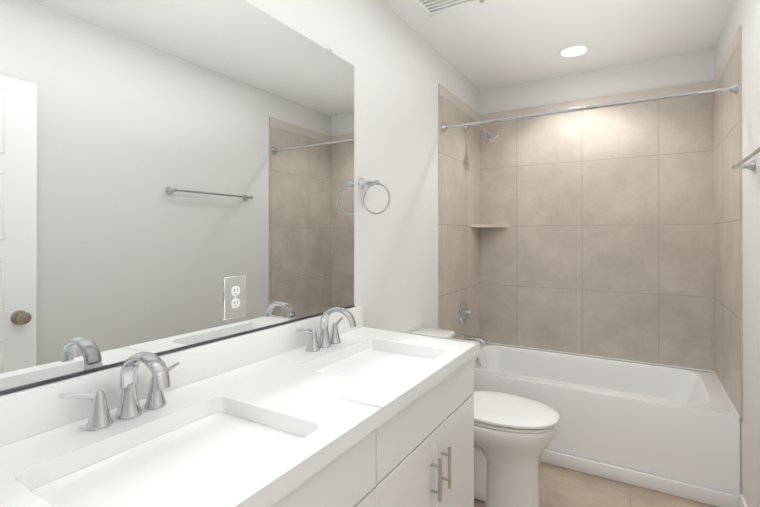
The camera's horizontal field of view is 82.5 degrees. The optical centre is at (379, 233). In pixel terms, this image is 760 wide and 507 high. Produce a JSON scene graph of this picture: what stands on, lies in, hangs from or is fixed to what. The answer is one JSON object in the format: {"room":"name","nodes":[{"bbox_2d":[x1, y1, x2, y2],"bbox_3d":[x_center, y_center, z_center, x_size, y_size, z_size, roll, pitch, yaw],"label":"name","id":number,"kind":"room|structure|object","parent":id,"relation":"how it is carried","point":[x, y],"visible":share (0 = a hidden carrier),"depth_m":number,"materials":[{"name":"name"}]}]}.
{"room":"bathroom","nodes":[
{"label":"bathroom","id":0,"kind":"room"},
{"bbox_2d":[245,0,478,332],"bbox_3d":[-0.309,0.068,1.760,0.120,2.486,4.406,0,0,31],"label":"wall","id":1,"kind":"structure","parent":0,"point":[402,69],"depth_m":2.26,"materials":[{"name":"white paint"}]},
{"bbox_2d":[0,0,354,394],"bbox_3d":[-0.479,-0.223,1.344,0.010,1.094,1.416,0,0,31],"label":"mirror","id":2,"kind":"object","parent":1,"relation":"attached to","point":[167,167],"visible":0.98,"depth_m":1.16,"materials":[{"name":"clear glass"}]},
{"bbox_2d":[224,275,244,319],"bbox_3d":[-0.457,0.200,1.369,0.007,0.134,0.084,0,0,31],"label":"electrical outlet","id":3,"kind":"object","parent":2,"relation":"attached to","point":[234,296],"visible":1,"depth_m":1.36,"materials":[{"name":"white"}]},
{"bbox_2d":[0,305,362,444],"bbox_3d":[-0.475,0.375,1.339,0.020,0.098,1.516,0,0,31],"label":"backsplash","id":4,"kind":"structure","parent":1,"relation":"attached to","point":[28,412],"depth_m":1.11,"materials":[{"name":"white stone"}]},
{"bbox_2d":[358,178,389,214],"bbox_3d":[-0.020,-0.174,1.977,0.154,0.174,0.054,0,0,31],"label":"towel ring","id":5,"kind":"object","parent":1,"relation":"attached to","point":[362,183],"visible":1,"depth_m":1.99,"materials":[{"name":"silver metal"}]},
{"bbox_2d":[438,83,479,338],"bbox_3d":[0.593,-0.048,3.151,0.008,1.839,0.838,0,0,31],"label":"wall tile","id":6,"kind":"structure","parent":1,"relation":"attached to","point":[458,214],"depth_m":3.07,"materials":[{"name":"beige tile"}]},
{"bbox_2d":[459,301,472,323],"bbox_3d":[0.633,0.571,3.136,0.072,0.168,0.168,0,0,31],"label":"shower valve","id":7,"kind":"object","parent":6,"relation":"attached to","point":[464,312],"visible":1,"depth_m":3.12,"materials":[{"name":"silver metal"}]},
{"bbox_2d":[461,334,486,345],"bbox_3d":[0.680,0.756,3.108,0.180,0.079,0.060,0,0,31],"label":"tub spout","id":8,"kind":"object","parent":6,"relation":"attached to","point":[483,342],"visible":0.81,"depth_m":3.09,"materials":[{"name":"silver metal"}]},
{"bbox_2d":[464,125,498,144],"bbox_3d":[0.740,-0.730,3.148,0.250,0.178,0.110,0,0,31],"label":"shower head","id":9,"kind":"object","parent":6,"relation":"attached to","point":[491,138],"visible":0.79,"depth_m":3.11},
{"bbox_2d":[441,81,738,131],"bbox_3d":[1.059,-0.697,2.455,1.506,0.062,0.062,0,0,31],"label":"curtain rod","id":10,"kind":"object","parent":6,"relation":"attached to","point":[734,88],"visible":1,"depth_m":2.35,"materials":[{"name":"silver metal"}]},
{"bbox_2d":[439,83,479,120],"bbox_3d":[0.597,-0.933,3.152,0.002,0.070,0.838,0,0,31],"label":"trim","id":11,"kind":"structure","parent":1,"relation":"attached to","point":[448,95],"depth_m":3.09,"materials":[{"name":"beige tile"}]},
{"bbox_2d":[382,0,733,89],"bbox_3d":[0.398,-1.236,1.345,1.764,0.120,4.406,0,0,31],"label":"ceiling","id":12,"kind":"structure","parent":0,"point":[486,44],"depth_m":2.52,"materials":[{"name":"white paint"}]},
{"bbox_2d":[414,0,483,16],"bbox_3d":[0.316,-1.165,2.111,0.300,0.016,0.300,0,0,31],"label":"ceiling vent","id":13,"kind":"object","parent":12,"relation":"in","point":[429,8],"visible":1,"depth_m":2.20,"materials":[{"name":"white plastic"}]},
{"bbox_2d":[557,44,590,57],"bbox_3d":[1.239,-1.166,2.772,0.196,0.008,0.196,0,0,31],"label":"recessed light","id":14,"kind":"object","parent":12,"relation":"in","point":[574,50],"visible":0.98,"depth_m":2.77,"materials":[{"name":"white paint"}]},
{"bbox_2d":[474,462,716,506],"bbox_3d":[0.398,1.370,1.334,1.764,0.120,4.406,0,0,31],"label":"floor","id":15,"kind":"structure","parent":0,"point":[562,487],"depth_m":2.19,"materials":[{"name":"tile"}]},
{"bbox_2d":[260,349,479,506],"bbox_3d":[-0.231,0.886,1.192,0.584,0.846,1.472,0,0,31],"label":"bathroom vanity","id":16,"kind":"object","parent":15,"relation":"on","point":[421,454],"depth_m":1.22,"materials":[{"name":"wood"}]},
{"bbox_2d":[0,325,479,506],"bbox_3d":[-0.239,0.443,1.199,0.568,0.040,1.516,0,0,31],"label":"countertop","id":17,"kind":"structure","parent":16,"relation":"on","point":[324,410],"depth_m":1.02,"materials":[{"name":"white stone"}]},
{"bbox_2d":[59,352,178,430],"bbox_3d":[-0.534,0.344,0.979,0.167,0.154,0.273,0,0,31],"label":"faucet","id":18,"kind":"object","parent":17,"relation":"on","point":[129,407],"visible":1,"depth_m":0.97,"materials":[{"name":"silver metal"}]},
{"bbox_2d":[48,409,291,506],"bbox_3d":[-0.384,0.525,0.854,0.356,0.151,0.452,0,0,31],"label":"sink","id":19,"kind":"object","parent":17,"relation":"in","point":[161,470],"depth_m":0.87,"materials":[{"name":"white ceramic"}]},
{"bbox_2d":[297,307,355,351],"bbox_3d":[-0.161,0.347,1.607,0.167,0.154,0.273,0,0,31],"label":"faucet","id":20,"kind":"object","parent":17,"relation":"on","point":[316,345],"visible":1,"depth_m":1.61,"materials":[{"name":"silver metal"}]},
{"bbox_2d":[320,345,427,380],"bbox_3d":[-0.010,0.528,1.481,0.356,0.151,0.452,0,0,31],"label":"sink","id":21,"kind":"object","parent":17,"relation":"in","point":[382,364],"depth_m":1.55,"materials":[{"name":"white ceramic"}]},
{"bbox_2d":[410,327,559,506],"bbox_3d":[0.479,0.930,2.179,0.786,0.765,0.420,0,0,31],"label":"toilet","id":22,"kind":"object","parent":15,"relation":"on","point":[514,435],"visible":0.4,"depth_m":1.99,"materials":[{"name":"ceramic"}]},
{"bbox_2d":[474,343,740,506],"bbox_3d":[1.253,1.094,2.773,1.518,0.444,0.813,0,0,31],"label":"bathtub","id":23,"kind":"object","parent":15,"relation":"on","point":[673,431],"visible":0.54,"depth_m":2.36,"materials":[{"name":"ceramic"}]},
{"bbox_2d":[487,342,712,371],"bbox_3d":[1.457,0.869,3.118,1.516,0.007,0.006,0,0,31],"label":"trim","id":24,"kind":"structure","parent":23,"relation":"on","point":[604,357],"depth_m":3.04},
{"bbox_2d":[713,371,739,417],"bbox_3d":[1.898,0.866,2.388,0.006,0.007,0.808,0,0,31],"label":"trim","id":25,"kind":"structure","parent":23,"relation":"on","point":[727,395],"depth_m":2.30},
{"bbox_2d":[479,49,714,369],"bbox_3d":[1.493,0.074,3.181,1.524,2.486,0.120,0,0,31],"label":"wall","id":26,"kind":"structure","parent":0,"point":[689,68],"depth_m":3.06,"materials":[{"name":"white paint"}]},
{"bbox_2d":[471,224,509,227],"bbox_3d":[0.851,-0.062,3.347,0.235,0.024,0.235,0,0,31],"label":"corner shelf","id":27,"kind":"object","parent":26,"relation":"attached to","point":[489,225],"visible":1,"depth_m":3.35,"materials":[{"name":"stone"}]},
{"bbox_2d":[480,80,712,120],"bbox_3d":[1.458,-0.933,3.126,1.508,0.070,0.002,0,0,31],"label":"trim","id":28,"kind":"structure","parent":26,"relation":"attached to","point":[698,86],"depth_m":3.06,"materials":[{"name":"beige tile"}]},
{"bbox_2d":[480,93,713,370],"bbox_3d":[1.460,-0.048,3.127,1.524,1.839,0.008,0,0,31],"label":"wall tile","id":29,"kind":"structure","parent":26,"relation":"attached to","point":[602,245],"depth_m":3.05,"materials":[{"name":"beige tile"}]},
{"bbox_2d":[714,0,759,506],"bbox_3d":[1.104,0.065,0.919,0.120,2.486,4.406,0,0,31],"label":"wall","id":30,"kind":"structure","parent":0,"point":[745,14],"depth_m":1.88,"materials":[{"name":"white paint"}]},
{"bbox_2d":[713,26,739,88],"bbox_3d":[1.894,-0.936,2.386,0.002,0.070,0.828,0,0,31],"label":"trim","id":31,"kind":"structure","parent":30,"relation":"attached to","point":[729,53],"depth_m":2.29,"materials":[{"name":"beige tile"}]},
{"bbox_2d":[713,26,742,419],"bbox_3d":[1.898,-0.051,2.380,0.008,1.839,0.828,0,0,31],"label":"wall tile","id":32,"kind":"structure","parent":30,"relation":"attached to","point":[728,254],"depth_m":2.27,"materials":[{"name":"beige tile"}]},
{"bbox_2d":[739,494,746,506],"bbox_3d":[0.838,1.262,0.595,0.012,0.090,3.346,0,0,31],"label":"baseboard","id":33,"kind":"structure","parent":30,"relation":"attached to","point":[742,502],"depth_m":2.00,"materials":[{"name":"white paint"}]},
{"bbox_2d":[732,147,759,170],"bbox_3d":[1.366,-0.285,1.552,0.074,0.047,0.687,0,0,31],"label":"towel bar","id":34,"kind":"object","parent":30,"relation":"attached to","point":[751,165],"visible":0.98,"depth_m":1.79,"materials":[{"name":"silver metal"}]}
]}

